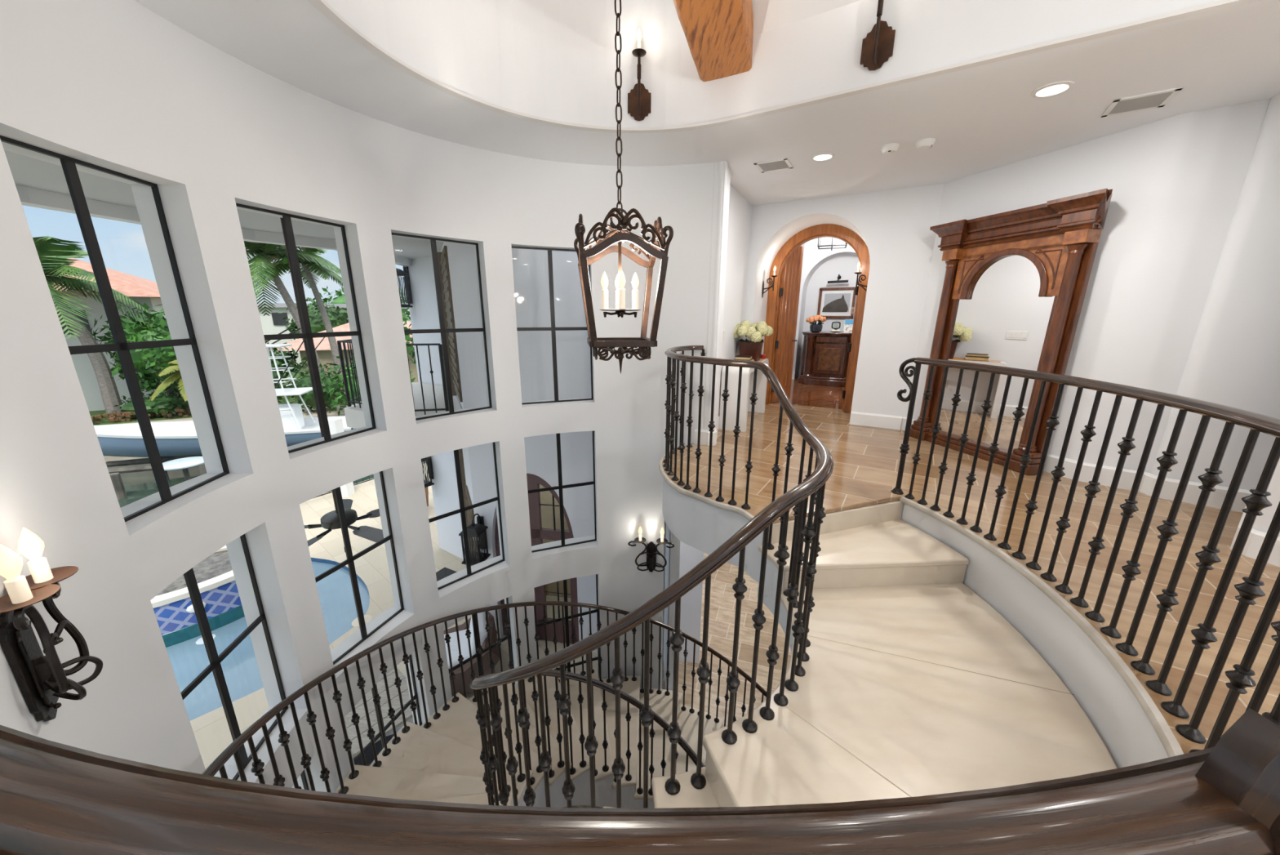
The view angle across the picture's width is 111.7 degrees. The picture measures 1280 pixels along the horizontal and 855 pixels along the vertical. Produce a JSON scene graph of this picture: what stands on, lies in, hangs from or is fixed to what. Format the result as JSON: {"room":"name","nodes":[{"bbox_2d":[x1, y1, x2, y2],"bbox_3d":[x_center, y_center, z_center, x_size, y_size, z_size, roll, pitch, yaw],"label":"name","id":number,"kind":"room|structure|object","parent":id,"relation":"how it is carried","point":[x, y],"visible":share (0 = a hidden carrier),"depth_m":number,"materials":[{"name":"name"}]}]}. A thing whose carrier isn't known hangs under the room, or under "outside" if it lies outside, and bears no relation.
{"room":"spiral staircase landing","nodes":[
{"label":"spiral staircase landing","id":0,"kind":"room"},
{"bbox_2d":[4,150,444,258],"bbox_3d":[-3.292,-2.155,3.625,4.000,0.250,10.500,0,15,0],"label":"ceiling","id":1,"kind":"structure","parent":0,"point":[27,171],"depth_m":3.95,"materials":[{"name":"grey paint"}]},
{"bbox_2d":[15,184,411,266],"bbox_3d":[-5.018,-2.111,3.650,0.793,0.400,10.528,1,15,4],"label":"trim","id":2,"kind":"structure","parent":1,"relation":"attached to","point":[30,197],"depth_m":4.29,"materials":[{"name":"white paint"}]},
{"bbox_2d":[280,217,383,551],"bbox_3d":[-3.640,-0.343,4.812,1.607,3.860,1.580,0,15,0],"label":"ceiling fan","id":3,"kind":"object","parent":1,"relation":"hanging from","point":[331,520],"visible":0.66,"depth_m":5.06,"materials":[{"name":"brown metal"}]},
{"bbox_2d":[0,0,730,792],"bbox_3d":[-1.322,1.113,3.542,2.364,6.778,5.208,8,16,27],"label":"wall","id":4,"kind":"structure","parent":0,"point":[117,86],"depth_m":2.82,"materials":[{"name":"white paint"}]},
{"bbox_2d":[0,527,102,720],"bbox_3d":[-1.898,0.642,1.394,0.143,0.655,0.266,-10,18,-34],"label":"wall sconce","id":5,"kind":"object","parent":4,"relation":"attached to","point":[42,679],"visible":1,"depth_m":1.37,"materials":[{"name":"metal"}]},
{"bbox_2d":[3,575,33,604],"bbox_3d":[-1.862,0.484,1.300,0.037,0.077,0.038,-10,18,-34],"label":"candle","id":6,"kind":"object","parent":5,"relation":"on","point":[17,587],"depth_m":1.29,"materials":[{"name":"white wax"}]},
{"bbox_2d":[26,556,53,582],"bbox_3d":[-1.932,0.458,1.399,0.037,0.077,0.038,-10,18,-34],"label":"candle","id":7,"kind":"object","parent":5,"relation":"on","point":[39,568],"depth_m":1.39,"materials":[{"name":"white wax"}]},
{"bbox_2d":[0,135,229,521],"bbox_3d":[-2.467,-0.388,2.067,0.020,1.602,0.857,-2,15,-9],"label":"window","id":8,"kind":"structure","parent":4,"relation":"in","point":[121,345],"depth_m":2.11,"materials":[{"name":"black metal"}]},
{"bbox_2d":[235,203,375,453],"bbox_3d":[-2.388,-0.666,3.128,0.021,1.602,0.857,5,15,16],"label":"window","id":9,"kind":"structure","parent":4,"relation":"in","point":[308,335],"depth_m":3.17,"materials":[{"name":"black metal"}]},
{"bbox_2d":[315,471,404,664],"bbox_3d":[-2.395,1.135,3.599,0.021,1.467,0.857,5,15,16],"label":"window","id":10,"kind":"structure","parent":4,"relation":"in","point":[349,561],"depth_m":3.67,"materials":[{"name":"black metal"}]},
{"bbox_2d":[353,653,422,763],"bbox_3d":[-2.402,3.235,4.149,0.021,2.118,0.857,5,15,16],"label":"window","id":11,"kind":"structure","parent":4,"relation":"in","point":[368,745],"depth_m":4.12,"materials":[{"name":"black metal"}]},
{"bbox_2d":[391,232,492,420],"bbox_3d":[-1.839,-0.905,4.049,0.020,1.602,0.857,13,20,41],"label":"window","id":12,"kind":"structure","parent":4,"relation":"in","point":[442,330],"depth_m":4.09,"materials":[{"name":"black metal"}]},
{"bbox_2d":[428,441,504,589],"bbox_3d":[-1.845,0.896,4.521,0.020,1.467,0.857,13,20,41],"label":"window","id":13,"kind":"structure","parent":4,"relation":"in","point":[462,508],"depth_m":4.59,"materials":[{"name":"black metal"}]},
{"bbox_2d":[180,533,766,793],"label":"stair railing","id":14,"kind":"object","parent":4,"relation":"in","point":[215,665],"depth_m":3.38,"materials":[{"name":"black metal"}]},
{"bbox_2d":[511,245,593,404],"bbox_3d":[-0.928,-1.058,4.646,0.857,1.602,0.020,-5,16,-20],"label":"window","id":15,"kind":"structure","parent":4,"relation":"in","point":[553,328],"depth_m":4.65,"materials":[{"name":"black metal"}]},
{"bbox_2d":[527,430,596,552],"bbox_3d":[-0.935,0.743,5.118,0.857,1.467,0.020,-5,16,-20],"label":"window","id":16,"kind":"structure","parent":4,"relation":"in","point":[560,486],"depth_m":5.16,"materials":[{"name":"black metal"}]},
{"bbox_2d":[537,573,599,678],"bbox_3d":[-0.942,2.843,5.668,0.857,2.118,0.020,-5,16,-20],"label":"window","id":17,"kind":"structure","parent":4,"relation":"in","point":[566,616],"depth_m":5.61,"materials":[{"name":"black metal"}]},
{"bbox_2d":[627,526,674,572],"bbox_3d":[0.134,1.504,5.277,0.567,0.655,0.143,1,15,5],"label":"wall sconce","id":18,"kind":"object","parent":4,"relation":"attached to","point":[651,548],"visible":1,"depth_m":5.29,"materials":[{"name":"metal"}]},
{"bbox_2d":[658,444,754,520],"bbox_3d":[0.467,0.448,3.975,0.517,0.040,1.848,-2,15,-7],"label":"trim","id":19,"kind":"structure","parent":4,"relation":"attached to","point":[742,512],"depth_m":3.48,"materials":[{"name":"stone"}]},
{"bbox_2d":[662,477,1168,768],"bbox_3d":[2.145,1.286,1.782,8.700,0.464,11.200,0,15,0],"label":"stair stringer","id":20,"kind":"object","parent":4,"relation":"attached to","point":[1126,731],"depth_m":2.46,"materials":[{"name":"white paint"}]},
{"bbox_2d":[899,496,1183,757],"bbox_3d":[0.907,1.069,1.609,4.352,0.040,1.556,-11,19,-37],"label":"trim","id":21,"kind":"structure","parent":4,"relation":"attached to","point":[1169,741],"depth_m":2.00,"materials":[{"name":"stone"}]},
{"bbox_2d":[663,524,679,690],"bbox_3d":[0.444,1.703,7.888,0.120,3.448,4.600,0,15,0],"label":"wall","id":22,"kind":"structure","parent":0,"point":[672,554],"depth_m":5.76,"materials":[{"name":"white paint"}]},
{"bbox_2d":[562,552,791,807],"bbox_3d":[1.260,4.119,5.677,7.850,0.100,10.100,0,15,0],"label":"floor","id":23,"kind":"structure","parent":0,"point":[722,604],"depth_m":7.25,"materials":[{"name":"tile"}]},
{"bbox_2d":[334,499,1117,808],"bbox_3d":[-0.044,2.680,3.234,4.570,3.912,4.541,0,15,0],"label":"staircase","id":24,"kind":"structure","parent":23,"relation":"on","point":[913,684],"depth_m":2.37,"materials":[{"name":"beige stone"}]},
{"bbox_2d":[470,345,833,808],"bbox_3d":[-0.011,1.894,3.617,2.068,4.864,3.270,0,15,0],"label":"stair railing","id":25,"kind":"object","parent":24,"relation":"on","point":[814,482],"visible":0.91,"depth_m":1.99,"materials":[{"name":"metal"}]},
{"bbox_2d":[133,0,1279,205],"bbox_3d":[2.009,-1.680,0.876,8.995,0.001,10.950,0,15,0],"label":"ceiling","id":26,"kind":"structure","parent":0,"point":[985,117],"depth_m":3.02,"materials":[{"name":"white paint"}]},
{"bbox_2d":[753,157,793,173],"bbox_3d":[1.309,-2.561,4.249,0.310,0.012,0.310,8,17,28],"label":"ceiling vent","id":27,"kind":"object","parent":26,"relation":"in","point":[782,163],"visible":1,"depth_m":4.23,"materials":[{"name":"white plastic"}]},
{"bbox_2d":[307,0,1262,133],"bbox_3d":[1.191,-1.797,1.294,5.923,0.018,3.012,9,17,31],"label":"trim","id":28,"kind":"structure","parent":26,"relation":"attached to","point":[322,6],"depth_m":2.57,"materials":[{"name":"white paint"}]},
{"bbox_2d":[810,152,835,160],"bbox_3d":[1.688,-2.496,4.010,0.206,0.010,0.206,0,15,0],"label":"recessed light","id":29,"kind":"object","parent":26,"relation":"in","point":[823,156],"visible":1,"depth_m":4.00,"materials":[{"name":"white plastic"}]},
{"bbox_2d":[880,142,899,154],"bbox_3d":[2.164,-2.408,3.761,0.140,0.052,0.140,0,15,0],"label":"smoke detector","id":30,"kind":"object","parent":26,"relation":"attached to","point":[887,148],"visible":1,"depth_m":3.72,"materials":[{"name":"white plastic"}]},
{"bbox_2d":[915,137,935,149],"bbox_3d":[2.399,-2.381,3.654,0.140,0.048,0.140,0,15,0],"label":"smoke detector","id":31,"kind":"object","parent":26,"relation":"attached to","point":[927,143],"visible":1,"depth_m":3.62,"materials":[{"name":"white plastic"}]},
{"bbox_2d":[1031,80,1074,97],"bbox_3d":[2.659,-2.176,2.800,0.206,0.010,0.206,0,15,0],"label":"recessed light","id":32,"kind":"object","parent":26,"relation":"in","point":[1055,88],"visible":1,"depth_m":2.80,"materials":[{"name":"white plastic"}]},
{"bbox_2d":[1101,86,1183,117],"bbox_3d":[3.418,-2.219,2.972,0.310,0.012,0.310,10,18,33],"label":"ceiling vent","id":33,"kind":"object","parent":26,"relation":"in","point":[1157,99],"visible":1,"depth_m":2.95,"materials":[{"name":"white plastic"}]},
{"bbox_2d":[702,160,728,430],"bbox_3d":[0.702,-1.201,4.696,0.295,2.870,0.405,0,15,0],"label":"wall pier","id":34,"kind":"object","parent":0,"point":[722,163],"visible":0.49,"depth_m":4.42,"materials":[{"name":"white paint"}]},
{"bbox_2d":[693,428,716,445],"bbox_3d":[0.810,0.082,4.969,0.218,0.170,0.397,11,18,35],"label":"baseboard","id":35,"kind":"object","parent":34,"relation":"attached to","point":[704,434],"visible":0.69,"depth_m":4.84,"materials":[{"name":"white paint"}]},
{"bbox_2d":[718,183,751,414],"bbox_3d":[1.039,-1.461,5.616,0.300,2.830,2.091,7,16,25],"label":"wall","id":36,"kind":"structure","parent":0,"point":[740,216],"depth_m":5.51,"materials":[{"name":"white paint"}]},
{"bbox_2d":[324,0,1221,128],"bbox_3d":[1.202,-2.517,1.101,5.870,1.500,2.940,9,17,31],"label":"ceiling","id":37,"kind":"structure","parent":0,"point":[553,60],"depth_m":2.96,"materials":[{"name":"white paint"}]},
{"bbox_2d":[573,0,673,373],"bbox_3d":[-0.105,-1.879,2.092,0.482,3.245,0.482,-2,15,-9],"label":"pendant lantern","id":38,"kind":"object","parent":37,"relation":"hanging from","point":[620,233],"visible":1,"depth_m":2.27,"materials":[{"name":"brown metal"}]},
{"bbox_2d":[601,288,608,309],"bbox_3d":[-0.193,-0.705,2.386,0.034,0.105,0.034,-2,15,-9],"label":"candle","id":39,"kind":"object","parent":38,"relation":"on","point":[604,291],"depth_m":2.37,"materials":[{"name":"white wax"}]},
{"bbox_2d":[618,288,625,309],"bbox_3d":[-0.096,-0.686,2.318,0.034,0.105,0.034,-2,15,-9],"label":"candle","id":40,"kind":"object","parent":38,"relation":"on","point":[621,291],"depth_m":2.31,"materials":[{"name":"white wax"}]},
{"bbox_2d":[627,28,650,120],"bbox_3d":[-0.006,-2.683,3.300,0.181,0.569,0.149,1,15,1],"label":"wall sconce","id":41,"kind":"object","parent":37,"relation":"attached to","point":[638,98],"visible":1,"depth_m":3.38,"materials":[{"name":"brown metal"}]},
{"bbox_2d":[672,0,753,81],"bbox_3d":[0.200,-2.425,1.884,0.407,0.347,3.100,5,15,17],"label":"ceiling beam","id":42,"kind":"structure","parent":37,"relation":"attached to","point":[719,33],"depth_m":2.75,"materials":[{"name":"brown wood"}]},
{"bbox_2d":[860,0,895,71],"bbox_3d":[1.457,-2.529,2.630,0.181,0.569,0.149,9,17,31],"label":"wall sconce","id":43,"kind":"object","parent":37,"relation":"attached to","point":[877,46],"visible":1,"depth_m":2.70,"materials":[{"name":"brown metal"}]},
{"bbox_2d":[792,236,857,371],"bbox_3d":[4.174,-2.510,9.330,5.800,3.000,0.500,8,17,28],"label":"wall","id":44,"kind":"structure","parent":0,"point":[813,258],"depth_m":9.16,"materials":[{"name":"white paint"}]},
{"bbox_2d":[799,254,860,369],"bbox_3d":[4.322,-2.576,9.582,5.800,3.000,0.100,8,17,28],"label":"wall niche","id":45,"kind":"object","parent":44,"relation":"in","point":[845,265],"visible":0.07,"depth_m":9.50,"materials":[{"name":"white paint"}]},
{"bbox_2d":[817,287,856,318],"bbox_3d":[4.289,-2.714,9.479,0.735,0.650,0.043,8,17,28],"label":"framed picture","id":46,"kind":"object","parent":45,"relation":"attached to","point":[833,302],"visible":0.84,"depth_m":9.47,"materials":[{"name":"brown wood"}]},
{"bbox_2d":[823,293,851,311],"bbox_3d":[4.296,-2.719,9.476,0.520,0.390,0.005,8,17,28],"label":"photo","id":47,"kind":"object","parent":46,"relation":"attached to","point":[833,302],"depth_m":9.46,"materials":[{"name":"grey paper"}]},
{"bbox_2d":[743,183,943,417],"bbox_3d":[2.596,-1.578,6.084,2.690,2.830,0.870,8,17,28],"label":"wall","id":48,"kind":"structure","parent":0,"point":[895,225],"depth_m":5.36,"materials":[{"name":"white paint"}]},
{"bbox_2d":[763,223,870,413],"bbox_3d":[2.752,-1.662,6.755,1.400,2.653,0.710,8,17,28],"label":"door frame","id":49,"kind":"structure","parent":48,"relation":"in","point":[782,308],"depth_m":6.69,"materials":[{"name":"orange wood"}]},
{"bbox_2d":[662,377,1279,753],"bbox_3d":[2.452,0.440,4.059,9.306,0.050,16.035,0,15,0],"label":"floor","id":50,"kind":"structure","parent":0,"point":[866,459],"depth_m":3.22,"materials":[{"name":"stone"}]},
{"bbox_2d":[0,357,1279,854],"bbox_3d":[0.968,0.471,1.531,4.469,1.160,1.729,-12,19,-40],"label":"balcony railing","id":51,"kind":"object","parent":50,"relation":"on","point":[1222,797],"visible":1,"depth_m":0.29,"materials":[{"name":"metal"}]},
{"bbox_2d":[719,358,768,431],"bbox_3d":[1.443,-0.496,5.930,0.330,0.806,1.280,7,16,25],"label":"console table","id":52,"kind":"object","parent":50,"relation":"on","point":[733,371],"visible":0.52,"depth_m":5.41,"materials":[{"name":"white paint"}]},
{"bbox_2d":[733,320,773,361],"bbox_3d":[1.509,-1.183,5.905,0.546,0.535,0.627,8,17,28],"label":"flower box","id":53,"kind":"object","parent":52,"relation":"on","point":[753,347],"visible":0.93,"depth_m":5.75,"materials":[{"name":"brown wood"}]},
{"bbox_2d":[797,330,852,386],"bbox_3d":[4.067,-1.478,9.207,1.195,1.065,1.025,8,17,28],"label":"base cabinet","id":54,"kind":"object","parent":50,"relation":"on","point":[825,354],"visible":0.78,"depth_m":8.84,"materials":[{"name":"brown wood"}]},
{"bbox_2d":[805,314,826,332],"bbox_3d":[3.634,-2.154,8.984,0.392,0.352,0.359,0,15,0],"label":"flower vase","id":55,"kind":"object","parent":54,"relation":"on","point":[814,327],"visible":1,"depth_m":8.88,"materials":[{"name":"black"}]},
{"bbox_2d":[909,188,1112,475],"bbox_3d":[3.468,-0.870,4.337,0.250,2.350,1.556,-3,15,-13],"label":"floor mirror","id":56,"kind":"object","parent":50,"relation":"on","point":[1015,282],"visible":0.84,"depth_m":4.17,"materials":[{"name":"brown wood"}]},
{"bbox_2d":[934,254,1054,451],"bbox_3d":[3.542,-0.762,4.383,0.016,1.880,1.000,-3,15,-13],"label":"mirror glass","id":57,"kind":"object","parent":56,"relation":"on","point":[1002,307],"depth_m":4.33,"materials":[{"name":"white"}]},
{"bbox_2d":[906,97,1271,473],"bbox_3d":[3.816,-1.093,4.248,0.440,2.830,2.283,-6,16,-22],"label":"wall","id":58,"kind":"structure","parent":0,"point":[1176,182],"depth_m":3.46,"materials":[{"name":"white paint"}]},
{"bbox_2d":[849,411,1148,491],"bbox_3d":[3.585,0.152,4.741,0.360,0.170,2.679,-7,17,-27],"label":"baseboard","id":59,"kind":"structure","parent":58,"relation":"attached to","point":[895,422],"depth_m":3.92,"materials":[{"name":"white paint"}]},
{"bbox_2d":[1151,93,1279,489],"bbox_3d":[4.407,-0.787,3.086,0.216,2.830,0.524,-11,19,-38],"label":"wall","id":60,"kind":"structure","parent":0,"point":[1233,359],"depth_m":3.11,"materials":[{"name":"white paint"}]},
{"bbox_2d":[1139,472,1252,511],"bbox_3d":[4.381,0.506,3.398,0.592,0.170,0.128,11,18,36],"label":"baseboard","id":61,"kind":"structure","parent":60,"relation":"attached to","point":[1192,494],"depth_m":3.38,"materials":[{"name":"white paint"}]},
{"bbox_2d":[1252,457,1279,536],"bbox_3d":[4.944,-0.397,1.605,2.867,2.830,1.106,9,17,30],"label":"wall","id":62,"kind":"structure","parent":0,"point":[1262,523],"depth_m":2.57,"materials":[{"name":"white paint"}]},
{"bbox_2d":[1230,506,1279,566],"bbox_3d":[3.902,0.755,2.443,0.446,0.170,1.246,2,15,7],"label":"baseboard","id":63,"kind":"structure","parent":62,"relation":"attached to","point":[1255,539],"depth_m":2.62,"materials":[{"name":"white paint"}]},
{"label":"outside","id":64,"kind":"structure","parent":0,"visible":0},
{"bbox_2d":[105,457,422,507],"bbox_3d":[-15.000,0.114,25.887,110.000,0.001,110.000,0,15,0],"label":"canal water","id":65,"kind":"structure","parent":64,"point":[137,485],"depth_m":17.89,"materials":[{"name":"grey liquid"}]},
{"bbox_2d":[106,454,206,499],"bbox_3d":[-17.662,1.899,18.144,9.536,1.450,2.916,-5,16,-20],"label":"lift","id":66,"kind":"object","parent":65,"relation":"in","point":[114,473],"visible":0.12,"depth_m":17.15,"materials":[{"name":"metal"}]},
{"bbox_2d":[93,327,355,457],"bbox_3d":[-17.748,-1.461,18.393,11.260,5.325,2.984,-4,15,-16],"label":"motor boat","id":67,"kind":"object","parent":66,"relation":"on","point":[173,438],"visible":0.41,"depth_m":18.31,"materials":[{"name":"blue"}]},
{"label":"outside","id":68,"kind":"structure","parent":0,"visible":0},
{"bbox_2d":[88,367,345,425],"bbox_3d":[-33.178,-6.483,49.094,90.814,1.480,87.313,0,15,0],"label":"bank","id":69,"kind":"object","parent":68,"point":[103,421],"visible":0.02,"depth_m":23.93,"materials":[{"name":"plant"}]},
{"bbox_2d":[32,235,159,417],"bbox_3d":[-29.308,-4.769,21.768,7.993,8.852,7.815,0,15,0],"label":"palm tree","id":70,"kind":"object","parent":69,"relation":"on","point":[54,258],"visible":0.55,"depth_m":21.54,"materials":[{"name":"green plant"}]},
{"bbox_2d":[47,257,182,411],"bbox_3d":[-36.943,-5.600,25.691,16.200,8.800,13.500,-8,17,-30],"label":"house","id":71,"kind":"structure","parent":69,"relation":"on","point":[142,291],"depth_m":24.82,"materials":[{"name":"white"}]},
{"bbox_2d":[89,302,179,396],"bbox_3d":[-26.803,-3.974,24.510,5.504,5.924,4.284,0,15,0],"label":"bush","id":72,"kind":"object","parent":69,"relation":"on","point":[134,331],"visible":0.36,"depth_m":23.16,"materials":[{"name":"green plant"}]},
{"bbox_2d":[90,405,190,424],"bbox_3d":[-28.058,-0.477,22.434,7.161,0.660,1.563,-8,17,-29],"label":"flower bed","id":73,"kind":"object","parent":69,"relation":"on","point":[113,415],"visible":0.41,"depth_m":22.70,"materials":[{"name":"brown plant"}]},
{"bbox_2d":[104,391,189,417],"bbox_3d":[-26.533,-1.289,23.951,4.444,1.432,2.803,0,15,0],"label":"shrub","id":74,"kind":"object","parent":69,"relation":"on","point":[166,403],"visible":0.59,"depth_m":23.37,"materials":[{"name":"green plant"}]},
{"bbox_2d":[136,354,183,397],"bbox_3d":[-26.410,-3.152,24.734,3.578,4.223,3.612,0,15,0],"label":"tree","id":75,"kind":"object","parent":69,"relation":"on","point":[158,380],"visible":0.22,"depth_m":23.78,"materials":[{"name":"green plant"}]},
{"bbox_2d":[149,360,187,401],"bbox_3d":[-24.073,-2.216,23.686,3.374,2.977,3.596,0,15,0],"label":"palm tree","id":76,"kind":"object","parent":69,"relation":"on","point":[167,381],"visible":0.22,"depth_m":22.45,"materials":[{"name":"green plant"}]},
{"bbox_2d":[103,404,347,462],"bbox_3d":[-18.497,-0.179,25.102,70.000,1.540,2.850,-8,17,-30],"label":"seawall","id":77,"kind":"object","parent":69,"relation":"on","point":[333,413],"visible":0.02,"depth_m":22.95,"materials":[{"name":"white concrete"}]},
{"bbox_2d":[322,355,415,415],"bbox_3d":[-14.494,-2.247,23.750,4.556,4.378,4.371,-8,17,-28],"label":"shrub","id":78,"kind":"object","parent":77,"relation":"on","point":[335,402],"visible":0.2,"depth_m":22.75,"materials":[{"name":"green plant"}]},
{"bbox_2d":[402,310,416,365],"bbox_3d":[-12.705,-4.595,26.770,4.201,6.080,4.102,0,15,0],"label":"tree","id":79,"kind":"object","parent":77,"relation":"on","point":[407,337],"visible":0.09,"depth_m":25.75,"materials":[{"name":"green plant"}]},
{"bbox_2d":[265,340,307,381],"bbox_3d":[-26.781,-4.576,31.400,4.745,3.598,3.898,0,15,0],"label":"tree","id":80,"kind":"object","parent":69,"relation":"on","point":[279,362],"visible":0.23,"depth_m":31.18,"materials":[{"name":"green plant"}]},
{"bbox_2d":[244,240,341,371],"bbox_3d":[-20.180,-5.967,24.191,6.685,10.056,7.482,0,15,0],"label":"palm tree","id":81,"kind":"object","parent":69,"relation":"on","point":[262,251],"visible":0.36,"depth_m":24.03,"materials":[{"name":"green plant"}]},
{"bbox_2d":[248,246,346,394],"bbox_3d":[-19.837,-6.451,26.958,5.613,9.583,5.338,12,19,38],"label":"palm tree","id":82,"kind":"object","parent":69,"relation":"on","point":[279,266],"visible":0.46,"depth_m":26.07,"materials":[{"name":"green plant"}]},
{"bbox_2d":[274,362,346,414],"bbox_3d":[-18.210,-2.074,24.696,3.437,3.470,3.386,-4,15,-15],"label":"shrub","id":83,"kind":"object","parent":69,"relation":"on","point":[304,381],"visible":0.5,"depth_m":24.09,"materials":[{"name":"green plant"}]},
{"bbox_2d":[275,297,348,340],"bbox_3d":[-30.598,-9.023,41.844,6.682,6.884,4.951,0,15,0],"label":"tree","id":84,"kind":"object","parent":69,"relation":"on","point":[317,323],"visible":0.28,"depth_m":40.41,"materials":[{"name":"green plant"}]},
{"bbox_2d":[257,302,407,365],"bbox_3d":[-33.121,-10.207,47.488,13.764,6.300,6.765,-4,15,-16],"label":"house","id":85,"kind":"structure","parent":69,"relation":"on","point":[273,324],"depth_m":43.27,"materials":[{"name":"white"}]},
{"bbox_2d":[268,320,418,382],"bbox_3d":[-18.612,-6.704,37.763,20.557,4.950,8.079,-5,16,-19],"label":"house","id":86,"kind":"structure","parent":69,"relation":"on","point":[323,349],"depth_m":32.69,"materials":[{"name":"beige paint"}]},
{"bbox_2d":[307,286,410,320],"bbox_3d":[-34.533,-13.994,55.342,14.731,9.638,8.500,0,15,0],"label":"tree","id":87,"kind":"object","parent":69,"relation":"on","point":[340,299],"visible":0.05,"depth_m":53.33,"materials":[{"name":"green plant"}]},
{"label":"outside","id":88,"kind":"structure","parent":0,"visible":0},
{"bbox_2d":[190,461,598,768],"bbox_3d":[-7.313,2.832,10.480,18.605,0.001,30.828,0,15,0],"label":"pool deck","id":89,"kind":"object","parent":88,"point":[211,731],"visible":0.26,"depth_m":9.24,"materials":[{"name":"stone"}]},
{"bbox_2d":[162,456,204,480],"bbox_3d":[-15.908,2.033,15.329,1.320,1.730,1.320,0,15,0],"label":"round table","id":90,"kind":"object","parent":89,"relation":"on","point":[183,464],"visible":0.68,"depth_m":15.04,"materials":[{"name":"concrete"}]},
{"bbox_2d":[165,557,369,720],"bbox_3d":[-9.072,4.023,7.091,7.955,0.600,6.506,0,15,0],"label":"swimming pool","id":91,"kind":"object","parent":89,"relation":"in","point":[188,659],"visible":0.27,"depth_m":7.34,"materials":[{"name":"liquid"}]},
{"bbox_2d":[150,545,244,647],"bbox_3d":[-8.348,3.123,8.053,3.026,0.900,2.133,-10,18,-34],"label":"spa","id":92,"kind":"object","parent":91,"relation":"on","point":[173,608],"visible":0.12,"depth_m":7.70,"materials":[{"name":"blue tile"}]},
{"bbox_2d":[327,417,355,497],"bbox_3d":[-9.003,0.922,13.016,0.320,2.400,0.320,0,15,0],"label":"column","id":93,"kind":"structure","parent":89,"relation":"on","point":[335,424],"depth_m":12.86,"materials":[{"name":"white"}]},
{"bbox_2d":[344,667,412,765],"bbox_3d":[-3.634,3.888,5.466,1.090,0.522,1.500,11,18,37],"label":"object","id":94,"kind":"object","parent":89,"relation":"on","point":[393,692],"visible":0.21,"depth_m":5.48,"materials":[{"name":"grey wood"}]},
{"bbox_2d":[435,567,457,581],"bbox_3d":[-4.118,3.209,9.044,0.765,0.019,0.778,7,16,25],"label":"door mat","id":95,"kind":"object","parent":89,"relation":"on","point":[445,571],"visible":0.21,"depth_m":9.33,"materials":[{"name":"grey fabric"}]},
{"bbox_2d":[443,597,515,696],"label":"window","id":96,"kind":"structure","parent":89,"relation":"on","point":[462,628],"depth_m":6.40,"materials":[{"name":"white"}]},
{"bbox_2d":[444,628,472,668],"bbox_3d":[-2.809,3.397,6.610,0.780,0.180,0.720,-6,16,-21],"label":"seat cushion","id":97,"kind":"object","parent":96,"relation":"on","point":[464,642],"depth_m":6.56,"materials":[{"name":"white fabric"}]},
{"bbox_2d":[343,242,703,663],"bbox_3d":[-2.365,0.309,7.158,6.891,6.600,2.569,8,17,28],"label":"exterior wall","id":98,"kind":"structure","parent":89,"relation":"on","point":[456,262],"depth_m":6.50,"materials":[{"name":"white paint"}]},
{"bbox_2d":[337,338,448,414],"bbox_3d":[-4.300,-0.974,7.269,1.167,1.012,3.699,-10,18,-34],"label":"balcony railing","id":99,"kind":"object","parent":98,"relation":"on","point":[349,401],"visible":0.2,"depth_m":6.50,"materials":[{"name":"black metal"}]},
{"bbox_2d":[395,266,413,307],"bbox_3d":[-4.814,-2.852,8.599,0.391,0.916,0.494,9,17,29],"label":"wall lantern","id":100,"kind":"object","parent":98,"relation":"attached to","point":[405,273],"visible":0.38,"depth_m":8.67,"materials":[{"name":"black metal"}]},
{"bbox_2d":[421,456,434,487],"bbox_3d":[-4.847,0.838,9.585,0.391,0.916,0.494,9,17,29],"label":"wall lantern","id":101,"kind":"object","parent":98,"relation":"attached to","point":[428,482],"visible":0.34,"depth_m":9.64,"materials":[{"name":"black metal"}]},
{"bbox_2d":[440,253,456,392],"bbox_3d":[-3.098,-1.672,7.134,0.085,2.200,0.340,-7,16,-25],"label":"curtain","id":102,"kind":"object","parent":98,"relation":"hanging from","point":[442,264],"depth_m":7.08,"materials":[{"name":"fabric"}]},
{"bbox_2d":[441,245,462,401],"bbox_3d":[-2.838,-1.537,6.622,0.085,2.200,0.760,-7,16,-25],"label":"curtain","id":103,"kind":"object","parent":98,"relation":"hanging from","point":[446,270],"depth_m":6.40,"materials":[{"name":"fabric"}]},
{"bbox_2d":[466,492,477,551],"bbox_3d":[-2.852,2.366,7.644,0.085,2.330,0.760,-7,16,-25],"label":"curtain","id":104,"kind":"object","parent":98,"relation":"hanging from","point":[471,512],"depth_m":7.27,"materials":[{"name":"grey fabric"}]},
{"bbox_2d":[458,513,490,564],"bbox_3d":[-2.560,1.706,6.763,0.313,0.733,0.396,3,15,9],"label":"wall lantern","id":105,"kind":"object","parent":98,"relation":"attached to","point":[478,530],"visible":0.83,"depth_m":6.69,"materials":[{"name":"black metal"}]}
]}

